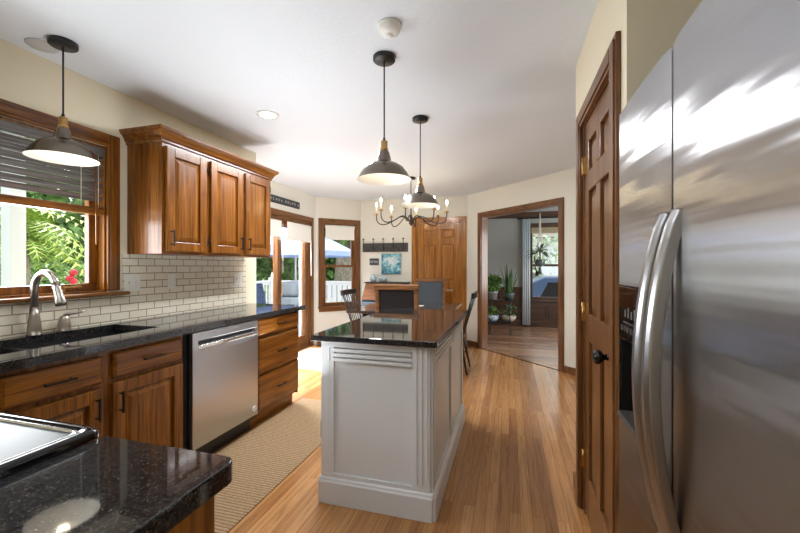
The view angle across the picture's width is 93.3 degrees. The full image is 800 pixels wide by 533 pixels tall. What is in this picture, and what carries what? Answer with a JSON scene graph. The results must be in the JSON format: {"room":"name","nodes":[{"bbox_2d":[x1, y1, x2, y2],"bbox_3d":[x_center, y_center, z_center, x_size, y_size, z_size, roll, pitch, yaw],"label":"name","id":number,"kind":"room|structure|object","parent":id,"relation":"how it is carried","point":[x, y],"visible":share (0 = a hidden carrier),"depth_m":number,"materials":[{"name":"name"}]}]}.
{"room":"kitchen","nodes":[
{"label":"kitchen","id":0,"kind":"room"},
{"bbox_2d":[0,38,255,338],"bbox_3d":[-2.217,0.058,1.538,0.127,2.450,4.926,0,0,16],"label":"wall","id":1,"kind":"structure","parent":0,"point":[28,79],"depth_m":2.54,"materials":[{"name":"beige paint"}]},
{"bbox_2d":[0,98,119,290],"bbox_3d":[-2.051,-0.350,1.863,0.026,1.010,1.347,0,0,16],"label":"window trim","id":2,"kind":"structure","parent":1,"relation":"in","point":[113,149],"depth_m":2.44,"materials":[{"name":"brown wood"}]},
{"bbox_2d":[0,116,129,303],"bbox_3d":[-2.096,-0.291,1.889,0.165,0.961,1.428,0,0,16],"label":"window","id":3,"kind":"structure","parent":1,"relation":"in","point":[95,255],"depth_m":2.40,"materials":[{"name":"brown wood"}]},
{"bbox_2d":[0,119,104,244],"bbox_3d":[-2.065,-0.445,1.867,0.082,0.616,1.163,0,0,16],"label":"window blind","id":4,"kind":"object","parent":3,"relation":"attached to","point":[15,137],"visible":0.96,"depth_m":2.11,"materials":[{"name":"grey wood"}]},
{"bbox_2d":[124,274,139,290],"bbox_3d":[-1.836,0.113,2.598,0.016,0.116,0.116,0,0,16],"label":"wall plate","id":5,"kind":"object","parent":1,"relation":"attached to","point":[131,282],"visible":0.91,"depth_m":2.60,"materials":[{"name":"white plastic"}]},
{"bbox_2d":[167,274,174,288],"bbox_3d":[-1.754,0.113,2.900,0.008,0.116,0.070,0,0,16],"label":"wall plate","id":6,"kind":"object","parent":1,"relation":"attached to","point":[170,277],"visible":1,"depth_m":2.89,"materials":[{"name":"white plastic"}]},
{"bbox_2d":[119,124,278,257],"bbox_3d":[-1.524,-0.499,3.092,0.356,0.831,1.295,0,0,16],"label":"upper cabinet","id":7,"kind":"object","parent":1,"relation":"attached to","point":[187,195],"visible":1,"depth_m":2.70,"materials":[{"name":"brown wood"}]},
{"bbox_2d":[234,273,241,284],"bbox_3d":[-1.543,0.118,3.615,0.016,0.116,0.116,0,0,16],"label":"wall plate","id":8,"kind":"object","parent":1,"relation":"attached to","point":[237,276],"visible":1,"depth_m":3.61,"materials":[{"name":"white plastic"}]},
{"bbox_2d":[270,181,315,343],"bbox_3d":[-1.786,0.058,5.208,0.120,2.450,2.364,0,0,16],"label":"wall","id":9,"kind":"structure","parent":0,"point":[307,202],"depth_m":5.87,"materials":[{"name":"white paint"}]},
{"bbox_2d":[270,218,282,236],"bbox_3d":[-1.790,-0.529,4.846,0.060,0.245,0.896,0,0,16],"label":"roller shade","id":10,"kind":"object","parent":9,"relation":"attached to","point":[275,224],"visible":0.39,"depth_m":5.13,"materials":[{"name":"white fabric"}]},
{"bbox_2d":[270,194,299,208],"bbox_3d":[-1.652,-0.928,5.421,0.019,0.102,0.780,0,0,16],"label":"sign","id":11,"kind":"object","parent":9,"relation":"attached to","point":[273,198],"visible":0.92,"depth_m":5.40,"materials":[{"name":"grey"}]},
{"bbox_2d":[270,214,309,349],"bbox_3d":[-1.755,0.283,5.247,0.157,2.000,1.870,0,0,16],"label":"door","id":12,"kind":"structure","parent":9,"relation":"in","point":[304,247],"depth_m":5.97,"materials":[{"name":"brown wood"}]},
{"bbox_2d":[270,207,311,222],"bbox_3d":[-1.702,-0.752,5.235,0.026,0.085,1.872,0,0,16],"label":"trim","id":13,"kind":"structure","parent":9,"relation":"attached to","point":[273,211],"depth_m":5.52,"materials":[{"name":"brown wood"}]},
{"bbox_2d":[283,220,311,274],"bbox_3d":[-1.538,-0.248,5.656,0.068,0.808,0.801,0,0,16],"label":"roller shade","id":14,"kind":"object","parent":9,"relation":"attached to","point":[295,231],"visible":1,"depth_m":5.65,"materials":[{"name":"white fabric"}]},
{"bbox_2d":[310,218,313,345],"bbox_3d":[-1.702,0.244,5.235,0.026,2.078,2.025,0,0,16],"label":"trim","id":15,"kind":"structure","parent":9,"relation":"attached to","point":[312,222],"depth_m":6.15,"materials":[{"name":"brown wood"}]},
{"bbox_2d":[0,0,597,211],"bbox_3d":[0.936,-1.217,3.425,6.500,0.100,10.300,0,0,16],"label":"ceiling","id":16,"kind":"structure","parent":0,"point":[494,81],"depth_m":2.31,"materials":[{"name":"white paint"}]},
{"bbox_2d":[24,38,59,53],"bbox_3d":[-1.887,-1.163,1.994,0.138,0.006,0.138,0,0,16],"label":"ceiling plate","id":17,"kind":"object","parent":16,"relation":"attached to","point":[38,44],"visible":0.86,"depth_m":1.98,"materials":[{"name":"grey plastic"}]},
{"bbox_2d":[22,35,99,166],"bbox_3d":[-1.750,-0.863,1.962,0.302,0.607,0.302,0,0,16],"label":"pendant lamp","id":18,"kind":"object","parent":16,"relation":"hanging from","point":[61,148],"visible":1,"depth_m":1.95,"materials":[{"name":"black metal"}]},
{"bbox_2d":[57,116,68,127],"bbox_3d":[-1.750,-0.748,1.962,0.044,0.058,0.044,0,0,16],"label":"socket","id":19,"kind":"object","parent":18,"relation":"attached to","point":[62,120],"depth_m":1.95,"materials":[{"name":"gold metal"}]},
{"bbox_2d":[256,110,278,118],"bbox_3d":[-1.016,-1.164,2.900,0.172,0.006,0.172,0,0,16],"label":"recessed light","id":20,"kind":"object","parent":16,"relation":"in","point":[266,114],"visible":1,"depth_m":2.89,"materials":[{"name":"white plastic"}]},
{"bbox_2d":[357,51,410,185],"bbox_3d":[-0.088,-0.824,2.101,0.302,0.684,0.302,0,0,16],"label":"pendant lamp","id":21,"kind":"object","parent":16,"relation":"hanging from","point":[382,172],"visible":1,"depth_m":2.09,"materials":[{"name":"black metal"}]},
{"bbox_2d":[380,140,387,149],"bbox_3d":[-0.088,-0.671,2.101,0.044,0.058,0.044,0,0,16],"label":"socket","id":22,"kind":"object","parent":21,"relation":"attached to","point":[384,144],"depth_m":2.08,"materials":[{"name":"gold metal"}]},
{"bbox_2d":[378,17,400,38],"bbox_3d":[-0.051,-1.140,1.826,0.116,0.054,0.116,0,0,16],"label":"smoke detector","id":23,"kind":"object","parent":16,"relation":"attached to","point":[388,27],"visible":1,"depth_m":1.79,"materials":[{"name":"white plastic"}]},
{"bbox_2d":[374,176,448,226],"bbox_3d":[0.144,-0.849,4.954,0.929,0.634,0.929,0,0,-12],"label":"chandelier","id":24,"kind":"object","parent":16,"relation":"hanging from","point":[411,221],"visible":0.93,"depth_m":4.92,"materials":[{"name":"grey metal"}]},
{"bbox_2d":[401,115,439,208],"bbox_3d":[0.159,-0.822,2.966,0.302,0.689,0.302,0,0,16],"label":"pendant lamp","id":25,"kind":"object","parent":16,"relation":"hanging from","point":[420,199],"visible":1,"depth_m":2.94,"materials":[{"name":"black metal"}]},
{"bbox_2d":[417,178,422,184],"bbox_3d":[0.159,-0.666,2.966,0.044,0.058,0.044,0,0,16],"label":"socket","id":26,"kind":"object","parent":25,"relation":"attached to","point":[420,180],"depth_m":2.95,"materials":[{"name":"gold metal"}]},
{"bbox_2d":[526,213,554,273],"bbox_3d":[2.820,-0.507,7.641,0.627,1.320,0.650,0,0,16],"label":"hanging planter","id":27,"kind":"object","parent":16,"relation":"hanging from","point":[539,263],"visible":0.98,"depth_m":7.61,"materials":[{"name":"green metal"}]},
{"bbox_2d":[316,197,360,342],"bbox_3d":[-1.076,0.058,6.558,0.820,2.450,0.120,0,0,-29],"label":"wall","id":28,"kind":"structure","parent":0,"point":[330,208],"depth_m":6.46,"materials":[{"name":"white paint"}]},
{"bbox_2d":[318,218,359,306],"bbox_3d":[-1.032,-0.067,6.499,0.754,1.490,0.026,0,0,-29],"label":"window trim","id":29,"kind":"structure","parent":28,"relation":"attached to","point":[320,220],"depth_m":6.38,"materials":[{"name":"brown wood"}]},
{"bbox_2d":[324,224,354,239],"bbox_3d":[-1.037,-0.585,6.508,0.556,0.255,0.060,0,0,-29],"label":"roller shade","id":30,"kind":"object","parent":28,"relation":"attached to","point":[333,232],"visible":1,"depth_m":6.48,"materials":[{"name":"white fabric"}]},
{"bbox_2d":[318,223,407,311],"bbox_3d":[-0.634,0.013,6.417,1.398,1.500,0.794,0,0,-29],"label":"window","id":31,"kind":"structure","parent":28,"relation":"attached to","point":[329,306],"depth_m":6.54,"materials":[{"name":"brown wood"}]},
{"bbox_2d":[212,325,591,532],"bbox_3d":[0.985,1.313,3.411,6.400,0.060,10.300,0,0,16],"label":"floor","id":32,"kind":"structure","parent":0,"point":[514,464],"depth_m":2.45,"materials":[{"name":"brown wood"}]},
{"bbox_2d":[0,412,98,479],"bbox_3d":[-1.093,0.816,0.649,0.770,0.934,0.690,0,0,16],"label":"range","id":33,"kind":"object","parent":32,"relation":"on","point":[26,442],"visible":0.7,"depth_m":0.78,"materials":[{"name":"silver metal"}]},
{"bbox_2d":[0,335,182,448],"bbox_3d":[-1.702,0.847,1.945,0.622,0.872,0.903,0,0,16],"label":"base cabinet","id":34,"kind":"object","parent":32,"relation":"on","point":[134,392],"visible":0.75,"depth_m":1.89,"materials":[{"name":"brown wood"}]},
{"bbox_2d":[0,303,305,372],"bbox_3d":[-1.562,0.389,2.452,0.622,0.039,2.614,0,0,16],"label":"countertop","id":35,"kind":"structure","parent":34,"relation":"on","point":[144,330],"depth_m":2.19,"materials":[{"name":"black stone"}]},
{"bbox_2d":[25,270,67,335],"bbox_3d":[-1.881,0.193,2.017,0.236,0.353,0.067,0,0,9],"label":"faucet","id":36,"kind":"object","parent":35,"relation":"on","point":[34,325],"visible":1,"depth_m":2.01,"materials":[{"name":"silver metal"}]},
{"bbox_2d":[0,330,131,354],"bbox_3d":[-1.759,0.502,1.966,0.412,0.186,0.854,0,0,16],"label":"sink","id":37,"kind":"object","parent":35,"relation":"in","point":[114,332],"visible":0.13,"depth_m":2.12,"materials":[{"name":"black"}]},
{"bbox_2d":[56,310,83,331],"bbox_3d":[-1.915,0.311,2.189,0.068,0.116,0.118,0,0,28],"label":"lever","id":38,"kind":"object","parent":35,"relation":"on","point":[64,323],"visible":1,"depth_m":2.15,"materials":[{"name":"silver metal"}]},
{"bbox_2d":[167,497,213,532],"bbox_3d":[-0.573,0.847,0.483,0.321,0.873,0.650,0,0,16],"label":"base cabinet","id":39,"kind":"object","parent":32,"relation":"on","point":[201,520],"visible":0.03,"depth_m":0.67,"materials":[{"name":"brown wood"}]},
{"bbox_2d":[0,436,232,532],"bbox_3d":[-0.568,0.389,0.469,0.347,0.040,0.646,0,0,16],"label":"countertop","id":40,"kind":"structure","parent":39,"relation":"on","point":[106,484],"depth_m":0.63,"materials":[{"name":"black stone"}]},
{"bbox_2d":[182,320,257,453],"bbox_3d":[-1.480,0.848,2.706,0.586,0.870,0.681,0,0,16],"label":"dishwasher","id":41,"kind":"object","parent":32,"relation":"on","point":[220,364],"visible":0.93,"depth_m":2.57,"materials":[{"name":"silver metal"}]},
{"bbox_2d":[214,398,320,532],"bbox_3d":[-0.990,1.279,2.385,0.625,0.008,2.475,0,0,16],"label":"runner rug","id":42,"kind":"object","parent":32,"relation":"on","point":[262,458],"visible":0.48,"depth_m":2.54,"materials":[{"name":"fabric"}]},
{"bbox_2d":[250,311,297,427],"bbox_3d":[-1.299,0.847,3.338,0.622,0.872,0.626,0,0,16],"label":"base cabinet","id":43,"kind":"object","parent":32,"relation":"on","point":[277,334],"visible":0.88,"depth_m":3.21,"materials":[{"name":"brown wood"}]},
{"bbox_2d":[298,348,320,370],"bbox_3d":[-1.109,1.280,5.264,0.950,0.007,1.100,0,0,16],"label":"door mat","id":44,"kind":"object","parent":32,"relation":"on","point":[310,359],"visible":0.26,"depth_m":5.18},
{"bbox_2d":[340,289,360,320],"bbox_3d":[-0.455,0.798,5.044,0.572,0.974,0.470,0,0,16],"label":"spindle chair","id":45,"kind":"object","parent":32,"relation":"on","point":[346,292],"visible":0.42,"depth_m":5.09,"materials":[{"name":"black paint"}]},
{"bbox_2d":[361,281,409,317],"bbox_3d":[-0.244,0.772,6.302,0.735,1.022,0.505,0,0,16],"label":"secretary desk","id":46,"kind":"object","parent":32,"relation":"on","point":[368,297],"visible":0.25,"depth_m":6.23,"materials":[{"name":"brown wood"}]},
{"bbox_2d":[370,274,377,281],"bbox_3d":[-0.454,0.196,6.470,0.121,0.130,0.121,0,0,-29],"label":"ceramic pitcher","id":47,"kind":"object","parent":46,"relation":"on","point":[373,277],"visible":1,"depth_m":6.44,"materials":[{"name":"ceramic"}]},
{"bbox_2d":[378,277,387,281],"bbox_3d":[-0.290,0.218,6.422,0.164,0.085,0.164,0,0,16],"label":"ceramic bowl","id":48,"kind":"object","parent":46,"relation":"on","point":[381,279],"visible":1,"depth_m":6.37,"materials":[{"name":"ceramic"}]},
{"bbox_2d":[318,319,464,523],"bbox_3d":[0.033,0.842,2.607,0.678,0.883,1.323,0,0,16],"label":"kitchen island","id":49,"kind":"object","parent":32,"relation":"on","point":[393,417],"visible":0.9,"depth_m":2.00,"materials":[{"name":"white paint"}]},
{"bbox_2d":[311,308,466,347],"bbox_3d":[0.044,0.384,2.617,0.690,0.030,1.417,0,0,16],"label":"island countertop","id":50,"kind":"structure","parent":49,"relation":"on","point":[408,327],"depth_m":2.25,"materials":[{"name":"black stone"}]},
{"bbox_2d":[374,284,419,311],"bbox_3d":[0.028,0.737,4.191,0.490,1.096,0.535,0,0,16],"label":"dining chair","id":51,"kind":"object","parent":32,"relation":"on","point":[387,296],"visible":0.19,"depth_m":3.96,"materials":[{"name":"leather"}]},
{"bbox_2d":[346,302,461,316],"bbox_3d":[0.123,0.903,4.950,1.210,0.760,1.300,0,0,16],"label":"dining table","id":52,"kind":"object","parent":32,"relation":"on","point":[369,309],"visible":0.26,"depth_m":4.82,"materials":[{"name":"brown wood"}]},
{"bbox_2d":[415,278,445,302],"bbox_3d":[0.417,0.737,5.735,0.490,1.096,0.535,0,0,16],"label":"dining chair","id":53,"kind":"object","parent":32,"relation":"on","point":[431,290],"visible":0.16,"depth_m":5.93,"materials":[{"name":"grey fabric"}]},
{"bbox_2d":[463,291,477,374],"bbox_3d":[0.670,0.798,4.699,0.572,0.974,0.470,0,0,16],"label":"spindle chair","id":54,"kind":"object","parent":32,"relation":"on","point":[473,295],"visible":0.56,"depth_m":4.53,"materials":[{"name":"black paint"}]},
{"bbox_2d":[488,299,513,335],"bbox_3d":[1.885,0.953,7.106,0.480,0.660,0.260,0,0,16],"label":"plant stand","id":55,"kind":"object","parent":32,"relation":"on","point":[497,321],"visible":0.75,"depth_m":7.01,"materials":[{"name":"black metal"}]},
{"bbox_2d":[488,305,499,321],"bbox_3d":[1.744,0.878,7.126,0.268,0.309,0.273,0,0,44],"label":"potted plant","id":56,"kind":"object","parent":55,"relation":"on","point":[493,317],"visible":0.9,"depth_m":7.04,"materials":[{"name":"green plant"}]},
{"bbox_2d":[488,273,501,299],"bbox_3d":[1.755,0.375,7.108,0.354,0.495,0.391,0,0,-23],"label":"potted fern","id":57,"kind":"object","parent":55,"relation":"on","point":[493,285],"visible":0.85,"depth_m":7.04,"materials":[{"name":"green plant"}]},
{"bbox_2d":[488,291,497,299],"bbox_3d":[1.751,0.545,7.113,0.184,0.155,0.182,0,0,16],"label":"pot","id":58,"kind":"object","parent":57,"relation":"on","point":[492,294],"depth_m":7.05,"materials":[{"name":"grey ceramic"}]},
{"bbox_2d":[489,320,510,323],"bbox_3d":[1.885,1.040,7.106,0.400,0.015,0.260,0,0,16],"label":"shelf","id":59,"kind":"object","parent":55,"relation":"attached to","point":[498,321],"depth_m":7.01,"materials":[{"name":"black metal"}]},
{"bbox_2d":[488,299,513,300],"bbox_3d":[1.885,0.630,7.106,0.480,0.015,0.260,0,0,16],"label":"shelf","id":60,"kind":"object","parent":55,"relation":"attached to","point":[488,299],"depth_m":7.00,"materials":[{"name":"black metal"}]},
{"bbox_2d":[500,304,516,321],"bbox_3d":[2.029,0.860,7.072,0.320,0.344,0.297,0,0,16],"label":"potted plant","id":61,"kind":"object","parent":55,"relation":"on","point":[505,317],"visible":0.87,"depth_m":7.02,"materials":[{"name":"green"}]},
{"bbox_2d":[502,315,515,321],"bbox_3d":[2.041,0.978,7.071,0.260,0.110,0.257,0,0,16],"label":"pot","id":62,"kind":"object","parent":61,"relation":"on","point":[505,317],"depth_m":6.99,"materials":[{"name":"beige ceramic"}]},
{"bbox_2d":[499,264,519,299],"bbox_3d":[2.045,0.270,7.081,0.339,0.704,0.504,0,0,-37],"label":"snake plant","id":63,"kind":"object","parent":55,"relation":"on","point":[508,295],"visible":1,"depth_m":7.02,"materials":[{"name":"green plant"}]},
{"bbox_2d":[482,348,557,369],"bbox_3d":[1.627,1.281,5.277,0.030,0.008,1.404,0,0,-29],"label":"threshold","id":64,"kind":"object","parent":32,"relation":"on","point":[482,348],"depth_m":5.19,"materials":[{"name":"brown wood"}]},
{"bbox_2d":[618,0,799,532],"bbox_3d":[0.934,0.395,0.715,0.841,1.777,0.913,0,0,16],"label":"refrigerator","id":65,"kind":"object","parent":32,"relation":"on","point":[709,410],"visible":1,"depth_m":0.66,"materials":[{"name":"grey metal"}]},
{"bbox_2d":[361,195,467,344],"bbox_3d":[0.209,0.058,6.507,1.912,2.450,0.120,0,0,16],"label":"wall","id":66,"kind":"structure","parent":0,"point":[457,205],"depth_m":6.54,"materials":[{"name":"white paint"}]},
{"bbox_2d":[370,258,378,264],"bbox_3d":[-0.451,-0.082,6.625,0.170,0.118,0.019,0,0,16],"label":"sign","id":67,"kind":"object","parent":66,"relation":"attached to","point":[373,261],"visible":1,"depth_m":6.62,"materials":[{"name":"grey"}]},
{"bbox_2d":[381,254,400,273],"bbox_3d":[-0.149,-0.046,6.531,0.353,0.348,0.032,0,0,16],"label":"canvas painting","id":68,"kind":"object","parent":66,"relation":"attached to","point":[390,263],"visible":1,"depth_m":6.51,"materials":[{"name":"teal fabric"}]},
{"bbox_2d":[412,216,466,344],"bbox_3d":[0.657,0.230,6.355,0.783,2.107,0.124,0,0,16],"label":"door frame","id":69,"kind":"structure","parent":66,"relation":"attached to","point":[454,221],"depth_m":6.29,"materials":[{"name":"brown wood"}]},
{"bbox_2d":[418,223,460,309],"bbox_3d":[0.655,0.274,6.355,0.735,1.998,0.035,0,0,16],"label":"door","id":70,"kind":"structure","parent":66,"relation":"in","point":[439,246],"depth_m":6.33,"materials":[{"name":"brown wood"}]},
{"bbox_2d":[468,167,575,367],"bbox_3d":[1.947,0.058,4.792,0.120,2.450,3.250,0,0,-29],"label":"wall","id":71,"kind":"structure","parent":0,"point":[560,184],"depth_m":4.84,"materials":[{"name":"white paint"}]},
{"bbox_2d":[480,198,557,216],"bbox_3d":[1.603,-0.804,5.264,0.024,0.075,1.435,0,0,-29],"label":"trim","id":72,"kind":"structure","parent":71,"relation":"attached to","point":[550,202],"depth_m":5.15,"materials":[{"name":"brown wood"}]},
{"bbox_2d":[481,204,557,348],"bbox_3d":[1.666,0.253,5.299,0.120,2.060,1.440,0,0,-29],"label":"door frame","id":73,"kind":"structure","parent":71,"relation":"attached to","point":[484,220],"depth_m":5.90,"materials":[{"name":"brown wood"}]},
{"bbox_2d":[477,197,563,371],"bbox_3d":[1.603,0.221,5.264,0.024,2.125,1.570,0,0,-29],"label":"trim opening","id":74,"kind":"structure","parent":71,"relation":"attached to","point":[560,200],"depth_m":4.62,"materials":[{"name":"brown wood"}]},
{"bbox_2d":[468,340,575,375],"bbox_3d":[1.733,1.240,5.039,0.014,0.085,2.590,0,0,-29],"label":"baseboard opening","id":75,"kind":"structure","parent":71,"relation":"attached to","point":[567,369],"depth_m":4.54,"materials":[{"name":"brown wood"}]},
{"bbox_2d":[488,218,557,302],"bbox_3d":[3.530,0.058,7.995,4.050,2.450,0.120,0,0,16],"label":"wall","id":76,"kind":"structure","parent":0,"point":[504,235],"depth_m":8.28,"materials":[{"name":"grey paint"}]},
{"bbox_2d":[488,287,557,321],"bbox_3d":[3.508,0.863,7.918,3.850,0.840,0.040,0,0,16],"label":"wainscoting","id":77,"kind":"structure","parent":76,"relation":"attached to","point":[539,311],"depth_m":8.16,"materials":[{"name":"brown wood"}]},
{"bbox_2d":[488,211,557,218],"bbox_3d":[3.506,-1.109,7.908,3.850,0.114,0.060,0,0,16],"label":"crown molding","id":78,"kind":"structure","parent":76,"relation":"attached to","point":[546,213],"depth_m":8.09,"materials":[{"name":"brown wood"}]},
{"bbox_2d":[517,217,557,219],"bbox_3d":[3.385,-1.032,7.914,1.784,0.048,0.076,0,0,16],"label":"curtain rod","id":79,"kind":"object","parent":76,"relation":"attached to","point":[534,217],"visible":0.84,"depth_m":8.04,"materials":[{"name":"black metal"}]},
{"bbox_2d":[522,219,529,324],"bbox_3d":[2.706,0.118,8.094,0.170,2.270,0.047,0,0,16],"label":"window curtain","id":80,"kind":"object","parent":79,"relation":"hanging from","point":[525,222],"visible":1,"depth_m":8.09,"materials":[{"name":"grey fabric"}]},
{"bbox_2d":[530,223,557,301],"bbox_3d":[3.394,-0.087,8.008,1.460,1.680,0.170,0,0,16],"label":"window","id":81,"kind":"structure","parent":76,"relation":"in","point":[532,299],"depth_m":8.11,"materials":[{"name":"brown wood"}]},
{"bbox_2d":[531,227,557,233],"bbox_3d":[3.384,-0.792,7.975,1.180,0.170,0.055,0,0,16],"label":"roman shade","id":82,"kind":"object","parent":81,"relation":"attached to","point":[535,230],"visible":0.4,"depth_m":8.04,"materials":[{"name":"beige fabric"}]},
{"bbox_2d":[576,0,668,117],"bbox_3d":[0.948,0.058,1.715,0.120,2.450,0.998,0,0,16],"label":"wall","id":83,"kind":"structure","parent":0,"point":[643,25],"depth_m":1.25,"materials":[{"name":"beige paint"}]},
{"bbox_2d":[573,471,575,492],"bbox_3d":[1.003,1.240,2.149,0.014,0.085,0.135,0,0,16],"label":"baseboard","id":84,"kind":"structure","parent":83,"relation":"attached to","point":[574,472],"depth_m":2.17,"materials":[{"name":"brown wood"}]},
{"bbox_2d":[578,45,609,126],"bbox_3d":[0.868,-0.779,1.699,0.024,0.085,0.644,0,0,16],"label":"trim","id":85,"kind":"structure","parent":83,"relation":"attached to","point":[602,75],"depth_m":1.62,"materials":[{"name":"brown wood"}]},
{"bbox_2d":[582,84,608,532],"bbox_3d":[0.863,0.271,1.685,0.104,2.000,0.591,0,0,16],"label":"door","id":86,"kind":"structure","parent":83,"relation":"in","point":[595,163],"depth_m":1.67,"materials":[{"name":"brown wood"}]},
{"bbox_2d":[576,31,620,532],"bbox_3d":[0.935,0.268,1.673,0.120,2.030,0.643,0,0,16],"label":"door frame","id":87,"kind":"structure","parent":83,"relation":"attached to","point":[607,82],"depth_m":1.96,"materials":[{"name":"brown wood"}]},
{"bbox_2d":[669,0,701,48],"bbox_3d":[1.266,0.058,1.150,0.805,2.450,0.088,0,0,16],"label":"wall","id":88,"kind":"structure","parent":0,"point":[680,11],"depth_m":1.21,"materials":[{"name":"beige paint"}]},
{"label":"outside","id":89,"kind":"structure","parent":0,"visible":0},
{"bbox_3d":[-1.986,1.373,7.182,5.400,0.080,6.100,0,0,16],"label":"deck","id":90,"kind":"object","parent":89,"visible":0},
{"bbox_2d":[256,283,265,303],"bbox_3d":[-2.658,0.837,7.428,0.627,0.992,0.510,0,0,16],"label":"patio chair","id":91,"kind":"object","parent":90,"relation":"on","point":[260,296],"visible":0.08,"depth_m":7.57,"materials":[{"name":"blue fabric"}]},
{"bbox_2d":[256,277,272,303],"bbox_3d":[-4.470,0.823,7.952,0.100,1.020,5.900,0,0,16],"label":"deck railing","id":92,"kind":"object","parent":90,"relation":"on","point":[269,281],"visible":0.14,"depth_m":10.65,"materials":[{"name":"white wood"}]},
{"bbox_2d":[281,281,298,335],"bbox_3d":[-2.000,0.803,7.134,0.560,1.040,0.500,0,0,16],"label":"covered grill","id":93,"kind":"object","parent":90,"relation":"on","point":[290,295],"visible":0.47,"depth_m":6.91,"materials":[{"name":"grey"}]},
{"bbox_2d":[281,281,298,296],"bbox_3d":[-2.000,0.423,7.134,0.400,0.280,0.440,0,0,16],"label":"hood","id":94,"kind":"object","parent":93,"relation":"attached to","point":[290,288],"depth_m":6.93,"materials":[{"name":"grey metal"}]},
{"bbox_2d":[270,227,350,280],"bbox_3d":[-2.265,0.168,8.200,2.421,2.330,2.421,0,0,27],"label":"patio umbrella","id":95,"kind":"object","parent":90,"relation":"on","point":[289,249],"visible":0.2,"depth_m":7.53,"materials":[{"name":"white fabric"}]},
{"bbox_2d":[272,278,350,303],"bbox_3d":[-1.120,0.823,10.003,5.200,1.020,0.100,0,0,16],"label":"deck railing","id":96,"kind":"object","parent":90,"relation":"on","point":[333,288],"visible":0.05,"depth_m":10.17,"materials":[{"name":"white wood"}]},
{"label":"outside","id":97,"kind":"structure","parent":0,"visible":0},
{"bbox_3d":[8.849,2.153,13.891,9.700,0.040,12.400,0,0,16],"label":"driveway","id":98,"kind":"object","parent":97,"visible":0},
{"bbox_2d":[533,276,557,296],"bbox_3d":[6.159,1.233,12.679,4.698,1.800,1.820,0,0,16],"label":"van","id":99,"kind":"object","parent":98,"relation":"on","point":[543,286],"visible":0.04,"depth_m":12.18,"materials":[{"name":"blue paint"}]},
{"bbox_2d":[533,233,557,277],"bbox_3d":[5.673,-0.891,16.545,3.763,6.163,3.910,0,0,-29],"label":"tree","id":100,"kind":"object","parent":98,"relation":"on","point":[554,242],"visible":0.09,"depth_m":15.96,"materials":[{"name":"green plant"}]},
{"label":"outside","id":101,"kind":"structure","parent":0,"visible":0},
{"bbox_3d":[-8.756,2.208,12.936,36.000,0.050,60.000,0,0,16],"label":"ground","id":102,"kind":"structure","parent":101,"visible":0},
{"bbox_2d":[1,148,25,286],"bbox_3d":[-3.255,0.233,3.183,0.180,3.900,0.170,0,0,16],"label":"porch post","id":103,"kind":"object","parent":102,"relation":"on","point":[13,217],"visible":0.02,"depth_m":3.14,"materials":[{"name":"grey paint"}]},
{"bbox_2d":[0,205,84,285],"bbox_3d":[-4.242,0.699,4.413,1.751,2.981,1.582,0,0,-37],"label":"tree","id":104,"kind":"object","parent":102,"relation":"on","point":[43,235],"visible":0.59,"depth_m":4.43,"materials":[{"name":"green plant"}]},
{"bbox_2d":[0,155,84,282],"bbox_3d":[-10.741,-0.724,9.863,5.897,6.078,6.407,0,0,37],"label":"tree","id":105,"kind":"object","parent":102,"relation":"on","point":[78,229],"visible":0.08,"depth_m":9.66,"materials":[{"name":"green plant"}]},
{"bbox_2d":[0,231,84,286],"bbox_3d":[-6.715,0.874,6.698,2.626,3.134,2.808,0,0,16],"label":"shrub","id":106,"kind":"object","parent":102,"relation":"on","point":[48,282],"visible":0.04,"depth_m":6.86,"materials":[{"name":"green plant"}]},
{"bbox_2d":[39,267,84,284],"bbox_3d":[-3.343,1.074,3.798,0.671,2.218,0.607,0,0,16],"label":"bush","id":107,"kind":"object","parent":102,"relation":"on","point":[69,278],"visible":0.06,"depth_m":3.62,"materials":[{"name":"green plant"}]},
{"bbox_2d":[256,258,272,280],"bbox_3d":[-6.758,-0.467,14.818,4.003,5.315,4.121,0,0,16],"label":"tree","id":108,"kind":"object","parent":102,"relation":"on","point":[264,266],"visible":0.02,"depth_m":14.68,"materials":[{"name":"green plant"}]},
{"bbox_2d":[262,277,281,303],"bbox_3d":[-4.278,1.289,12.560,1.699,1.964,1.950,0,0,16],"label":"shrub","id":109,"kind":"object","parent":102,"relation":"on","point":[264,279],"visible":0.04,"depth_m":12.52,"materials":[{"name":"green plant"}]},
{"bbox_2d":[272,227,335,280],"bbox_3d":[-3.457,-0.404,15.482,3.666,5.191,3.574,0,0,16],"label":"tree","id":110,"kind":"object","parent":102,"relation":"on","point":[287,264],"visible":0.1,"depth_m":14.58,"materials":[{"name":"green plant"}]},
{"bbox_2d":[325,228,350,301],"bbox_3d":[-1.990,-1.637,12.692,4.364,7.671,3.697,0,0,16],"label":"tree","id":111,"kind":"object","parent":102,"relation":"on","point":[341,273],"visible":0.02,"depth_m":12.38,"materials":[{"name":"green plant"}]},
{"bbox_2d":[533,233,557,277],"bbox_3d":[11.811,-1.067,24.693,15.800,6.500,7.200,0,0,16],"label":"neighbouring house","id":112,"kind":"structure","parent":102,"relation":"on","point":[546,270],"depth_m":22.42,"materials":[{"name":"white"}]},
{"bbox_3d":[1.317,0.058,7.447,0.100,2.450,2.160,0,0,16],"label":"wall","id":113,"kind":"structure","parent":0,"visible":0},
{"bbox_2d":[488,320,557,326],"bbox_3d":[3.506,1.228,7.910,3.850,0.110,0.015,0,0,16],"label":"baseboard","id":114,"kind":"structure","parent":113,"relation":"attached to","point":[514,323],"depth_m":8.09,"materials":[{"name":"brown wood"}]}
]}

